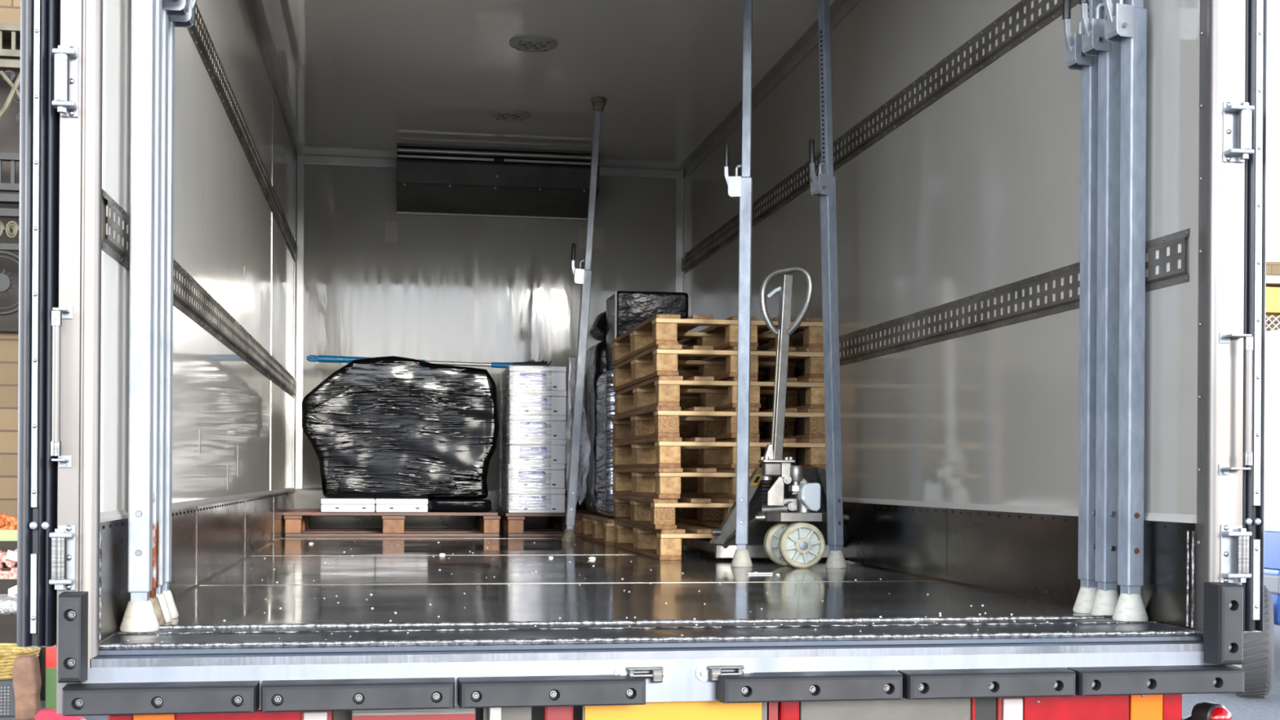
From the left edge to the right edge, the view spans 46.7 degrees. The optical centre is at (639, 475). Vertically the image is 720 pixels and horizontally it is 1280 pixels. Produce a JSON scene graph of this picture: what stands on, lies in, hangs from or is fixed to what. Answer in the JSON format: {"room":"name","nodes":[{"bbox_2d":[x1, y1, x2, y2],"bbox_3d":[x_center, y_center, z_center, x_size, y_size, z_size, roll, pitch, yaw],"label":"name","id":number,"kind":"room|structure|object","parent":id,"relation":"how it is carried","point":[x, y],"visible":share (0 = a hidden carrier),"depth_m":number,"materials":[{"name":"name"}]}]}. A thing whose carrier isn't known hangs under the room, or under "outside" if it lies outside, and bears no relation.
{"room":"truck cargo area","nodes":[
{"label":"truck cargo area","id":0,"kind":"room"},
{"bbox_2d":[0,208,19,251],"bbox_3d":[-4.683,-1.619,9.645,2.700,0.270,0.060,0,0,-9],"label":"frieze","id":1,"kind":"object","parent":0,"point":[4,212],"visible":0.22,"depth_m":9.71},
{"bbox_2d":[0,249,18,315],"bbox_3d":[-4.175,-1.262,9.687,0.428,0.428,0.034,0,0,-9],"label":"medallion","id":2,"kind":"object","parent":1,"relation":"attached to","point":[5,281],"visible":0.52,"depth_m":9.69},
{"bbox_2d":[0,152,19,204],"bbox_3d":[-4.688,-1.966,9.684,2.700,0.322,0.100,0,0,-9],"label":"balustrade","id":3,"kind":"object","parent":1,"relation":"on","point":[5,198],"visible":0.16,"depth_m":9.75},
{"bbox_2d":[0,22,20,71],"bbox_3d":[-4.683,-2.830,9.684,2.700,0.292,0.100,0,0,-9],"label":"balustrade","id":4,"kind":"object","parent":3,"relation":"on","point":[5,64],"visible":0.18,"depth_m":9.75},
{"bbox_2d":[0,70,20,123],"bbox_3d":[-4.165,-2.398,9.690,0.357,0.514,0.036,0,0,-9],"label":"iron bracket","id":5,"kind":"object","parent":3,"relation":"attached to","point":[15,92],"visible":0.62,"depth_m":9.69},
{"bbox_2d":[99,0,295,643],"bbox_3d":[-1.621,-0.806,6.011,0.053,2.400,6.140,0,0,-9],"label":"wall","id":6,"kind":"structure","parent":0,"point":[233,426],"depth_m":4.94,"materials":[{"name":"grey"}]},
{"bbox_2d":[16,0,78,647],"bbox_3d":[-1.249,-0.829,3.479,0.113,2.330,1.296,0,0,-9],"label":"door","id":7,"kind":"structure","parent":6,"relation":"in","point":[40,20],"depth_m":2.88,"materials":[{"name":"grey"}]},
{"bbox_2d":[50,306,72,467],"bbox_3d":[-1.114,-0.172,2.854,0.030,0.313,0.054,0,0,-9],"label":"handle","id":8,"kind":"object","parent":6,"relation":"attached to","point":[61,313],"visible":1,"depth_m":2.83,"materials":[{"name":"metal"}]},
{"bbox_2d":[57,591,88,682],"bbox_3d":[-1.093,0.311,2.852,0.046,0.172,0.068,0,0,-9],"label":"bumper cover","id":9,"kind":"object","parent":6,"relation":"attached to","point":[73,614],"visible":1,"depth_m":2.82,"materials":[{"name":"black rubber"}]},
{"bbox_2d":[56,0,102,713],"bbox_3d":[-1.097,-0.790,2.935,0.076,2.505,0.100,0,0,-9],"label":"trim","id":10,"kind":"structure","parent":6,"relation":"attached to","point":[81,20],"depth_m":2.89,"materials":[{"name":"metal"}]},
{"bbox_2d":[62,680,259,715],"bbox_3d":[-0.929,0.432,2.879,0.364,0.054,0.068,0,0,-9],"label":"bumper cover","id":11,"kind":"object","parent":6,"relation":"attached to","point":[219,696],"visible":1,"depth_m":2.85,"materials":[{"name":"black rubber"}]},
{"bbox_2d":[99,487,295,641],"bbox_3d":[-1.595,0.203,5.991,0.010,0.262,6.090,0,0,-9],"label":"baseboard","id":12,"kind":"structure","parent":6,"relation":"attached to","point":[209,535],"depth_m":4.59,"materials":[{"name":"metal"}]},
{"bbox_2d":[101,188,296,397],"bbox_3d":[-1.591,-0.527,6.002,0.013,0.122,6.043,0,0,-9],"label":"rail","id":13,"kind":"object","parent":6,"relation":"attached to","point":[116,246],"visible":0.85,"depth_m":4.58,"materials":[{"name":"metal"}]},
{"bbox_2d":[187,3,297,261],"bbox_3d":[-1.586,-1.351,6.002,0.013,0.122,6.043,0,0,-9],"label":"rail","id":14,"kind":"object","parent":6,"relation":"attached to","point":[215,68],"visible":0.98,"depth_m":5.50,"materials":[{"name":"metal"}]},
{"bbox_2d":[244,0,304,162],"bbox_3d":[-1.562,-1.917,5.994,0.050,0.058,6.090,0,0,-9],"label":"trim","id":15,"kind":"structure","parent":6,"relation":"attached to","point":[255,8],"depth_m":7.07,"materials":[{"name":"metal"}]},
{"bbox_2d":[293,153,304,488],"bbox_3d":[-2.065,-0.930,8.970,0.050,2.037,0.055,0,0,-9],"label":"trim","id":16,"kind":"structure","parent":6,"relation":"attached to","point":[300,164],"depth_m":8.99,"materials":[{"name":"metal"}]},
{"bbox_2d":[302,155,675,488],"bbox_3d":[-0.916,-0.802,9.215,2.400,2.400,0.052,0,0,-9],"label":"wall","id":17,"kind":"structure","parent":0,"point":[379,281],"depth_m":9.16,"materials":[{"name":"beige"}]},
{"bbox_2d":[294,488,587,528],"bbox_3d":[-0.917,0.209,9.186,2.400,0.258,0.010,0,0,-9],"label":"baseboard","id":18,"kind":"structure","parent":17,"relation":"attached to","point":[304,498],"depth_m":9.11,"materials":[{"name":"metal"}]},
{"bbox_2d":[304,155,676,178],"bbox_3d":[-0.904,-1.912,9.187,2.300,0.051,0.008,0,0,-9],"label":"trim","id":19,"kind":"structure","parent":17,"relation":"attached to","point":[322,160],"depth_m":9.08,"materials":[{"name":"metal"}]},
{"bbox_2d":[396,142,599,220],"bbox_3d":[-0.867,-1.772,8.971,1.195,0.337,0.435,0,0,-9],"label":"refrigeration unit","id":20,"kind":"object","parent":17,"relation":"attached to","point":[430,181],"visible":0.94,"depth_m":8.82,"materials":[{"name":"black"}]},
{"bbox_2d":[397,146,591,166],"bbox_3d":[-0.848,-1.895,8.861,1.187,0.088,0.010,0,0,-9],"label":"outlet","id":21,"kind":"object","parent":20,"relation":"attached to","point":[398,153],"depth_m":8.85,"materials":[{"name":"black"}]},
{"bbox_2d":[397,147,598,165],"bbox_3d":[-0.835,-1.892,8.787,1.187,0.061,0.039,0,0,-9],"label":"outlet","id":22,"kind":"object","parent":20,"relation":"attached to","point":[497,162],"depth_m":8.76,"materials":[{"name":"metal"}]},
{"bbox_2d":[261,0,834,169],"bbox_3d":[-0.395,-1.969,6.138,2.400,0.060,6.190,0,0,-9],"label":"ceiling","id":23,"kind":"structure","parent":0,"point":[362,78],"depth_m":7.07,"materials":[{"name":"grey"}]},
{"bbox_2d":[509,35,557,52],"bbox_3d":[-0.478,-1.930,6.637,0.216,0.019,0.216,0,0,-9],"label":"recessed light","id":24,"kind":"object","parent":23,"relation":"in","point":[525,43],"visible":1,"depth_m":6.61,"materials":[{"name":"grey plastic"}]},
{"bbox_2d":[165,532,1090,625],"bbox_3d":[-0.445,0.365,6.356,2.500,0.072,5.850,0,0,-9],"label":"floor","id":25,"kind":"structure","parent":0,"point":[402,576],"depth_m":4.50,"materials":[{"name":"metal"}]},
{"bbox_2d":[149,0,166,625],"bbox_3d":[-1.076,-0.802,3.326,0.130,2.278,0.083,0,0,-9],"label":"bar","id":26,"kind":"object","parent":25,"relation":"on","point":[155,602],"visible":0.31,"depth_m":3.31,"materials":[{"name":"metal"}]},
{"bbox_2d":[149,596,166,625],"bbox_3d":[-1.105,0.304,3.322,0.084,0.066,0.083,0,0,-9],"label":"cup","id":27,"kind":"object","parent":26,"relation":"on","point":[155,602],"depth_m":3.31,"materials":[{"name":"rubber"}]},
{"bbox_2d":[155,0,188,622],"bbox_3d":[-1.092,-0.803,3.421,0.130,2.278,0.083,0,0,-9],"label":"bar","id":28,"kind":"object","parent":25,"relation":"on","point":[180,8],"visible":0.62,"depth_m":3.40,"materials":[{"name":"grey metal"}]},
{"bbox_2d":[155,592,172,622],"bbox_3d":[-1.121,0.304,3.417,0.084,0.066,0.083,0,0,-9],"label":"cup","id":29,"kind":"object","parent":28,"relation":"on","point":[161,596],"depth_m":3.40,"materials":[{"name":"white rubber"}]},
{"bbox_2d":[162,0,196,618],"bbox_3d":[-1.109,-0.803,3.521,0.130,2.278,0.083,0,0,-9],"label":"bar","id":30,"kind":"object","parent":25,"relation":"on","point":[188,20],"visible":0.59,"depth_m":3.50,"materials":[{"name":"grey metal"}]},
{"bbox_2d":[162,589,178,618],"bbox_3d":[-1.138,0.304,3.517,0.084,0.066,0.083,0,0,-9],"label":"cup","id":31,"kind":"object","parent":30,"relation":"on","point":[167,593],"depth_m":3.50,"materials":[{"name":"white rubber"}]},
{"bbox_2d":[282,508,500,537],"bbox_3d":[-1.421,0.267,8.529,1.185,0.136,0.805,0,0,-9],"label":"wooden pallet","id":32,"kind":"object","parent":25,"relation":"on","point":[296,520],"visible":0.99,"depth_m":8.17,"materials":[{"name":"brown wood"}]},
{"bbox_2d":[320,497,376,511],"bbox_3d":[-1.636,0.161,8.345,0.290,0.073,0.552,0,0,-9],"label":"foam box","id":33,"kind":"object","parent":32,"relation":"on","point":[328,504],"visible":0.88,"depth_m":8.07,"materials":[{"name":"white"}]},
{"bbox_2d":[302,355,498,511],"bbox_3d":[-1.360,-0.230,8.437,1.078,0.860,0.670,0,0,-9],"label":"load","id":34,"kind":"object","parent":32,"relation":"on","point":[389,427],"visible":0.99,"depth_m":8.14,"materials":[{"name":"black"}]},
{"bbox_2d":[375,497,427,512],"bbox_3d":[-1.350,0.163,8.393,0.284,0.073,0.552,0,0,-9],"label":"foam box","id":35,"kind":"object","parent":32,"relation":"on","point":[399,505],"visible":0.94,"depth_m":8.12,"materials":[{"name":"white"}]},
{"bbox_2d":[496,509,595,537],"bbox_3d":[-0.407,0.275,8.678,0.819,0.133,0.806,0,0,-9],"label":"wooden pallet","id":36,"kind":"object","parent":25,"relation":"on","point":[511,524],"visible":0.42,"depth_m":8.28,"materials":[{"name":"brown wood"}]},
{"bbox_2d":[501,487,565,512],"bbox_3d":[-0.619,0.139,8.530,0.320,0.136,0.553,0,0,-9],"label":"foam box","id":37,"kind":"object","parent":36,"relation":"on","point":[513,500],"visible":0.97,"depth_m":8.26,"materials":[{"name":"white"}]},
{"bbox_2d":[501,463,565,488],"bbox_3d":[-0.619,0.002,8.530,0.320,0.136,0.553,0,0,-9],"label":"foam box","id":38,"kind":"object","parent":37,"relation":"on","point":[513,475],"visible":1,"depth_m":8.26,"materials":[{"name":"white"}]},
{"bbox_2d":[502,439,566,464],"bbox_3d":[-0.613,-0.134,8.530,0.320,0.136,0.553,0,0,-9],"label":"foam box","id":39,"kind":"object","parent":38,"relation":"on","point":[513,451],"visible":0.96,"depth_m":8.26,"materials":[{"name":"white"}]},
{"bbox_2d":[502,414,566,441],"bbox_3d":[-0.614,-0.271,8.530,0.320,0.136,0.553,0,0,-9],"label":"foam box","id":40,"kind":"object","parent":39,"relation":"on","point":[513,426],"visible":0.98,"depth_m":8.26,"materials":[{"name":"white"}]},
{"bbox_2d":[502,390,566,417],"bbox_3d":[-0.612,-0.407,8.530,0.320,0.136,0.553,0,0,-9],"label":"foam box","id":41,"kind":"object","parent":40,"relation":"on","point":[514,402],"visible":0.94,"depth_m":8.26,"materials":[{"name":"white"}]},
{"bbox_2d":[502,365,566,395],"bbox_3d":[-0.614,-0.544,8.530,0.320,0.136,0.553,0,0,-9],"label":"foam box","id":42,"kind":"object","parent":41,"relation":"on","point":[514,377],"visible":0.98,"depth_m":8.26,"materials":[{"name":"white"}]},
{"bbox_2d":[306,355,551,368],"bbox_3d":[-1.234,-0.665,8.711,1.432,0.074,0.060,0,0,-4],"label":"pole","id":43,"kind":"object","parent":42,"relation":"on","point":[320,358],"visible":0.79,"depth_m":8.71,"materials":[{"name":"blue plastic"}]},
{"bbox_2d":[560,97,606,542],"bbox_3d":[-0.294,-0.797,7.645,0.246,2.282,0.102,0,0,29],"label":"bar","id":44,"kind":"object","parent":25,"relation":"on","point":[583,277],"visible":1,"depth_m":7.63,"materials":[{"name":"metal"}]},
{"bbox_2d":[581,514,678,546],"bbox_3d":[0.127,0.280,7.790,0.757,0.130,0.962,0,0,-9],"label":"wooden pallet","id":45,"kind":"object","parent":25,"relation":"on","point":[597,528],"visible":0.27,"depth_m":7.67,"materials":[{"name":"brown wood"}]},
{"bbox_2d":[583,340,728,517],"bbox_3d":[0.122,-0.252,7.788,0.745,0.929,0.901,0,0,-9],"label":"load","id":46,"kind":"object","parent":45,"relation":"on","point":[600,395],"visible":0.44,"depth_m":7.58,"materials":[{"name":"grey"}]},
{"bbox_2d":[565,357,591,503],"bbox_3d":[-0.323,-0.230,7.762,0.131,0.777,0.042,0,0,-9],"label":"film","id":47,"kind":"object","parent":46,"relation":"hanging from","point":[587,446],"visible":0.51,"depth_m":7.76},
{"bbox_2d":[589,290,688,370],"bbox_3d":[-0.028,-0.725,7.764,0.424,0.389,0.830,0,0,-9],"label":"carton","id":48,"kind":"object","parent":46,"relation":"on","point":[625,309],"visible":0.51,"depth_m":7.37,"materials":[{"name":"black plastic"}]},
{"bbox_2d":[613,520,827,559],"bbox_3d":[0.341,0.283,6.696,0.740,0.126,1.213,0,0,-10],"label":"wooden pallet","id":49,"kind":"object","parent":25,"relation":"on","point":[657,544],"visible":0.34,"depth_m":6.39,"materials":[{"name":"brown wood"}]},
{"bbox_2d":[613,494,736,528],"bbox_3d":[0.327,0.157,6.694,0.738,0.126,1.213,0,0,-9],"label":"wooden pallet","id":50,"kind":"object","parent":49,"relation":"on","point":[650,513],"visible":0.56,"depth_m":6.58,"materials":[{"name":"brown wood"}]},
{"bbox_2d":[612,467,826,498],"bbox_3d":[0.334,0.032,6.684,0.741,0.126,1.216,0,0,-10],"label":"wooden pallet","id":51,"kind":"object","parent":50,"relation":"on","point":[671,482],"visible":0.65,"depth_m":6.57,"materials":[{"name":"brown wood"}]},
{"bbox_2d":[612,436,826,469],"bbox_3d":[0.333,-0.094,6.689,0.741,0.126,1.215,0,0,-10],"label":"wooden pallet","id":52,"kind":"object","parent":51,"relation":"on","point":[666,452],"visible":0.84,"depth_m":6.24,"materials":[{"name":"brown wood"}]},
{"bbox_2d":[611,406,825,443],"bbox_3d":[0.329,-0.219,6.691,0.740,0.126,1.216,0,0,-10],"label":"wooden pallet","id":53,"kind":"object","parent":52,"relation":"on","point":[656,421],"visible":0.7,"depth_m":6.23,"materials":[{"name":"brown wood"}]},
{"bbox_2d":[614,375,824,416],"bbox_3d":[0.340,-0.344,6.700,0.741,0.126,1.210,0,0,-9],"label":"wooden pallet","id":54,"kind":"object","parent":53,"relation":"on","point":[660,390],"visible":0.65,"depth_m":6.23,"materials":[{"name":"brown wood"}]},
{"bbox_2d":[613,344,823,391],"bbox_3d":[0.332,-0.470,6.688,0.738,0.126,1.218,0,0,-10],"label":"wooden pallet","id":55,"kind":"object","parent":54,"relation":"on","point":[658,360],"visible":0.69,"depth_m":6.23,"materials":[{"name":"brown wood"}]},
{"bbox_2d":[611,314,823,367],"bbox_3d":[0.326,-0.596,6.692,0.736,0.126,1.214,0,0,-10],"label":"wooden pallet","id":56,"kind":"object","parent":55,"relation":"on","point":[660,329],"visible":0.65,"depth_m":6.21,"materials":[{"name":"brown wood"}]},
{"bbox_2d":[723,0,752,567],"bbox_3d":[0.378,-0.794,5.648,0.130,2.279,0.084,1,0,11],"label":"bar","id":57,"kind":"object","parent":25,"relation":"on","point":[740,188],"visible":1,"depth_m":5.62,"materials":[{"name":"grey metal"}]},
{"bbox_2d":[680,265,848,568],"bbox_3d":[0.525,-0.229,6.316,0.590,1.152,1.527,0,0,-9],"label":"jack","id":58,"kind":"object","parent":25,"relation":"on","point":[788,503],"visible":0.94,"depth_m":5.68,"materials":[{"name":"metal"}]},
{"bbox_2d":[808,0,847,568],"bbox_3d":[0.699,-0.791,5.596,0.130,2.280,0.084,-1,0,-35],"label":"bar","id":59,"kind":"object","parent":25,"relation":"on","point":[823,186],"visible":1,"depth_m":5.59,"materials":[{"name":"grey metal"}]},
{"bbox_2d":[1062,0,1102,613],"bbox_3d":[1.138,-0.789,3.795,0.130,2.278,0.083,0,0,-15],"label":"bar","id":60,"kind":"object","parent":25,"relation":"on","point":[1075,59],"visible":0.7,"depth_m":3.78,"materials":[{"name":"grey metal"}]},
{"bbox_2d":[1072,586,1097,613],"bbox_3d":[1.153,0.317,3.801,0.084,0.066,0.083,0,0,-15],"label":"cup","id":61,"kind":"object","parent":60,"relation":"on","point":[1086,596],"depth_m":3.78,"materials":[{"name":"white rubber"}]},
{"bbox_2d":[1079,0,1120,615],"bbox_3d":[1.154,-0.789,3.702,0.130,2.278,0.083,0,0,-15],"label":"bar","id":62,"kind":"object","parent":25,"relation":"on","point":[1094,42],"visible":0.85,"depth_m":3.69,"materials":[{"name":"grey metal"}]},
{"bbox_2d":[1089,589,1119,615],"bbox_3d":[1.169,0.318,3.708,0.084,0.066,0.083,0,0,-15],"label":"cup","id":63,"kind":"object","parent":62,"relation":"on","point":[1105,601],"depth_m":3.68,"materials":[{"name":"white rubber"}]},
{"bbox_2d":[1103,0,1148,621],"bbox_3d":[1.174,-0.789,3.587,0.130,2.278,0.083,0,0,-18],"label":"bar","id":64,"kind":"object","parent":25,"relation":"on","point":[1126,24],"visible":1,"depth_m":3.58,"materials":[{"name":"grey metal"}]},
{"bbox_2d":[1111,593,1148,621],"bbox_3d":[1.189,0.318,3.594,0.084,0.066,0.083,0,0,-18],"label":"cup","id":65,"kind":"object","parent":64,"relation":"on","point":[1129,606],"depth_m":3.57,"materials":[{"name":"white rubber"}]},
{"bbox_2d":[684,0,1199,630],"bbox_3d":[0.794,-0.791,6.414,0.050,2.400,6.140,0,0,-9],"label":"wall","id":66,"kind":"structure","parent":0,"point":[978,191],"depth_m":4.80,"materials":[{"name":"metal"}]},
{"bbox_2d":[261,677,454,712],"bbox_3d":[-0.557,0.434,2.941,0.379,0.054,0.068,0,0,-9],"label":"bumper cover","id":67,"kind":"object","parent":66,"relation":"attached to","point":[418,693],"visible":1,"depth_m":2.91,"materials":[{"name":"black rubber"}]},
{"bbox_2d":[351,706,475,719],"bbox_3d":[-0.465,0.553,3.045,0.252,0.175,0.024,0,0,-9],"label":"panel","id":68,"kind":"object","parent":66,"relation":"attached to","point":[456,713],"visible":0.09,"depth_m":3.04,"materials":[{"name":"red paint"}]},
{"bbox_2d":[457,675,645,708],"bbox_3d":[-0.177,0.437,3.005,0.380,0.054,0.068,0,0,-9],"label":"bumper cover","id":69,"kind":"object","parent":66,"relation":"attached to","point":[567,690],"visible":1,"depth_m":2.98,"materials":[{"name":"black rubber"}]},
{"bbox_2d":[333,702,778,719],"bbox_3d":[-0.450,0.614,6.380,2.380,0.294,6.520,0,0,-9],"label":"trim","id":70,"kind":"structure","parent":66,"relation":"attached to","point":[513,713],"depth_m":3.16,"materials":[{"name":"paint"}]},
{"bbox_2d":[614,665,673,682],"bbox_3d":[0.010,0.410,3.057,0.124,0.034,0.026,0,0,-9],"label":"latch keeper","id":71,"kind":"object","parent":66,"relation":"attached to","point":[664,673],"visible":0.88,"depth_m":3.05,"materials":[{"name":"metal"}]},
{"bbox_2d":[81,615,1213,709],"bbox_3d":[0.069,0.403,3.281,2.410,0.132,0.398,0,0,-9],"label":"door sill","id":72,"kind":"structure","parent":66,"relation":"attached to","point":[251,651],"depth_m":3.13,"materials":[{"name":"metal"}]},
{"bbox_2d":[120,0,159,631],"bbox_3d":[-1.061,-0.802,3.235,0.130,2.278,0.083,0,0,-9],"label":"bar","id":73,"kind":"object","parent":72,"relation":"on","point":[140,615],"visible":1,"depth_m":3.21,"materials":[{"name":"grey metal"}]},
{"bbox_2d":[120,600,159,631],"bbox_3d":[-1.090,0.304,3.231,0.084,0.066,0.083,0,0,-9],"label":"cup","id":74,"kind":"object","parent":73,"relation":"on","point":[140,615],"depth_m":3.20,"materials":[{"name":"white rubber"}]},
{"bbox_2d":[107,709,333,719],"bbox_3d":[-0.844,0.551,2.994,0.437,0.176,0.059,0,0,-9],"label":"tail lamp","id":75,"kind":"object","parent":72,"relation":"attached to","point":[258,715],"visible":0.34,"depth_m":2.97,"materials":[{"name":"red paint"}]},
{"bbox_2d":[974,697,995,719],"bbox_3d":[0.754,0.559,3.258,0.050,0.178,0.025,0,0,-9],"label":"mount","id":76,"kind":"object","parent":72,"relation":"attached to","point":[984,708],"visible":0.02,"depth_m":3.25,"materials":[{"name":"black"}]},
{"bbox_2d":[995,693,1182,719],"bbox_3d":[0.995,0.560,3.300,0.435,0.179,0.062,0,0,-9],"label":"tail lamp","id":77,"kind":"object","parent":72,"relation":"attached to","point":[1130,707],"visible":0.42,"depth_m":3.27,"materials":[{"name":"red paint"}]},
{"bbox_2d":[582,700,767,719],"bbox_3d":[0.075,0.555,3.131,0.396,0.178,0.016,0,0,-9],"label":"license plate","id":78,"kind":"object","parent":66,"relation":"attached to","point":[676,710],"visible":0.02,"depth_m":3.12,"materials":[{"name":"paint"}]},
{"bbox_2d":[767,701,799,719],"bbox_3d":[0.307,0.544,3.173,0.068,0.144,0.026,0,0,-9],"label":"reflector","id":79,"kind":"object","parent":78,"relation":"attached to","point":[787,710],"visible":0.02,"depth_m":3.16,"materials":[{"name":"red paint"}]},
{"bbox_2d":[675,169,685,292],"bbox_3d":[0.252,-0.916,9.358,0.050,2.037,0.055,0,0,-9],"label":"trim","id":80,"kind":"structure","parent":66,"relation":"attached to","point":[680,181],"depth_m":9.38,"materials":[{"name":"metal"}]},
{"bbox_2d":[695,663,753,681],"bbox_3d":[0.178,0.411,3.086,0.124,0.034,0.026,0,0,-9],"label":"latch keeper","id":81,"kind":"object","parent":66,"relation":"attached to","point":[703,673],"visible":0.88,"depth_m":3.08,"materials":[{"name":"metal"}]},
{"bbox_2d":[675,0,860,178],"bbox_3d":[0.756,-1.903,6.381,0.050,0.058,6.090,0,0,-9],"label":"trim","id":82,"kind":"structure","parent":66,"relation":"attached to","point":[838,9],"depth_m":7.13,"materials":[{"name":"metal"}]},
{"bbox_2d":[715,670,902,702],"bbox_3d":[0.356,0.440,3.094,0.391,0.054,0.068,0,0,-9],"label":"bumper cover","id":83,"kind":"object","parent":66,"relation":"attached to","point":[867,685],"visible":1,"depth_m":3.07,"materials":[{"name":"black rubber"}]},
{"bbox_2d":[681,0,1079,273],"bbox_3d":[0.769,-1.333,6.396,0.013,0.122,6.043,0,0,-9],"label":"rail","id":84,"kind":"object","parent":66,"relation":"attached to","point":[910,101],"visible":0.92,"depth_m":5.22,"materials":[{"name":"metal"}]},
{"bbox_2d":[799,697,975,719],"bbox_3d":[0.535,0.558,3.214,0.392,0.178,0.025,0,0,-9],"label":"panel","id":85,"kind":"object","parent":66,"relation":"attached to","point":[904,708],"visible":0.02,"depth_m":3.21,"materials":[{"name":"paint"}]},
{"bbox_2d":[763,228,1189,381],"bbox_3d":[0.764,-0.513,6.396,0.013,0.122,6.043,0,0,-9],"label":"rail","id":86,"kind":"object","parent":66,"relation":"attached to","point":[1057,291],"visible":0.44,"depth_m":4.48,"materials":[{"name":"metal"}]},
{"bbox_2d":[897,667,1075,699],"bbox_3d":[0.742,0.442,3.158,0.379,0.054,0.068,0,0,-9],"label":"bumper cover","id":87,"kind":"object","parent":66,"relation":"attached to","point":[917,684],"visible":0.98,"depth_m":3.13,"materials":[{"name":"black rubber"}]},
{"bbox_2d":[841,497,1196,629],"bbox_3d":[0.763,0.217,6.385,0.010,0.262,6.090,0,0,-9],"label":"baseboard","id":88,"kind":"structure","parent":66,"relation":"attached to","point":[1033,551],"depth_m":4.44,"materials":[{"name":"metal"}]},
{"bbox_2d":[1066,664,1244,696],"bbox_3d":[1.124,0.445,3.222,0.387,0.054,0.068,0,0,-9],"label":"bumper cover","id":89,"kind":"object","parent":66,"relation":"attached to","point":[1215,678],"visible":1,"depth_m":3.19,"materials":[{"name":"black rubber"}]},
{"bbox_2d":[1186,530,1195,627],"bbox_3d":[1.262,0.236,3.396,0.009,0.221,0.039,0,0,0],"label":"trim","id":90,"kind":"structure","parent":66,"relation":"attached to","point":[1193,532],"depth_m":3.38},
{"bbox_2d":[1182,701,1231,719],"bbox_3d":[1.251,0.545,3.386,0.062,0.076,0.240,0,0,-24],"label":"marker lamp","id":91,"kind":"object","parent":66,"relation":"attached to","point":[1206,710],"visible":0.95,"depth_m":3.30,"materials":[{"name":"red plastic"}]},
{"bbox_2d":[1195,0,1245,667],"bbox_3d":[1.298,-0.776,3.335,0.076,2.505,0.100,0,0,-9],"label":"trim","id":92,"kind":"structure","parent":66,"relation":"attached to","point":[1222,42],"depth_m":3.29,"materials":[{"name":"metal"}]},
{"bbox_2d":[1203,582,1243,664],"bbox_3d":[1.279,0.324,3.248,0.056,0.178,0.068,0,0,-9],"label":"bumper cover","id":93,"kind":"object","parent":66,"relation":"attached to","point":[1223,611],"visible":1,"depth_m":3.22,"materials":[{"name":"black rubber"}]},
{"bbox_2d":[1220,0,1267,631],"bbox_3d":[1.252,-0.814,3.897,0.127,2.330,1.296,0,0,-9],"label":"door","id":94,"kind":"structure","parent":66,"relation":"in","point":[1255,48],"depth_m":3.31,"materials":[{"name":"grey"}]},
{"bbox_2d":[1218,332,1253,475],"bbox_3d":[1.312,-0.159,3.260,0.052,0.316,0.054,0,0,-9],"label":"handle","id":95,"kind":"object","parent":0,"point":[1224,337],"visible":1,"depth_m":3.24,"materials":[{"name":"metal"}]},
{"label":"outside","id":96,"kind":"structure","parent":0,"visible":0},
{"bbox_2d":[0,624,1279,719],"bbox_3d":[0.903,1.374,-1.747,120.000,0.050,130.000,0,0,-9],"label":"ground","id":97,"kind":"structure","parent":96,"point":[1268,708],"depth_m":8.90,"materials":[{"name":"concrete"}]},
{"bbox_2d":[0,678,15,717],"bbox_3d":[-3.748,1.221,8.297,0.595,0.200,0.453,0,0,-9],"label":"crate","id":98,"kind":"object","parent":97,"relation":"on","point":[7,708],"visible":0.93,"depth_m":8.12,"materials":[{"name":"grey"}]},
{"bbox_2d":[0,643,40,679],"bbox_3d":[-3.683,1.047,8.355,0.567,0.148,0.567,0,0,-9],"label":"wicker basket","id":99,"kind":"object","parent":98,"relation":"on","point":[9,652],"visible":0.46,"depth_m":8.20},
{"bbox_2d":[0,332,18,518],"bbox_3d":[-6.618,-2.196,10.020,7.000,7.000,0.500,0,0,-9],"label":"wall","id":100,"kind":"structure","parent":97,"relation":"on","point":[9,341],"depth_m":10.15,"materials":[{"name":"stone"}]},
{"bbox_2d":[0,40,20,332],"bbox_3d":[-6.670,-1.986,9.718,6.800,1.980,0.080,0,0,-9],"label":"trim","id":101,"kind":"structure","parent":100,"relation":"attached to","point":[9,126],"depth_m":10.07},
{"bbox_2d":[0,0,20,40],"bbox_3d":[-6.546,-3.211,9.626,7.000,0.470,0.300,0,0,-9],"label":"trim","id":102,"kind":"structure","parent":100,"relation":"attached to","point":[10,10],"depth_m":9.87,"materials":[{"name":"stone"}]},
{"bbox_2d":[0,541,45,700],"bbox_3d":[-4.390,0.867,9.255,1.980,0.900,1.350,0,0,-9],"label":"market stall","id":103,"kind":"object","parent":97,"relation":"on","point":[8,624],"visible":0.02,"depth_m":8.72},
{"bbox_2d":[12,655,41,719],"bbox_3d":[-3.332,1.152,8.057,0.132,0.350,0.150,0,0,-9],"label":"paper bag","id":104,"kind":"object","parent":97,"relation":"on","point":[26,674],"visible":0.94,"depth_m":8.00,"materials":[{"name":"paper"}]},
{"bbox_2d":[45,646,57,709],"bbox_3d":[-3.230,1.134,8.268,0.135,0.380,0.120,0,0,-9],"label":"carton","id":105,"kind":"object","parent":97,"relation":"on","point":[51,652],"visible":0.21,"depth_m":8.20,"materials":[{"name":"green"}]},
{"bbox_2d":[1235,329,1279,697],"bbox_3d":[4.359,0.224,11.710,2.400,2.308,5.431,0,0,-9],"label":"van","id":106,"kind":"object","parent":97,"relation":"on","point":[1258,664],"visible":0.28,"depth_m":9.38,"materials":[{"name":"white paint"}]},
{"bbox_2d":[1265,261,1279,331],"bbox_3d":[12.756,-1.030,25.933,8.678,4.900,3.300,0,0,-9],"label":"shop","id":107,"kind":"structure","parent":97,"relation":"on","point":[1272,277],"depth_m":23.97,"materials":[{"name":"stone"}]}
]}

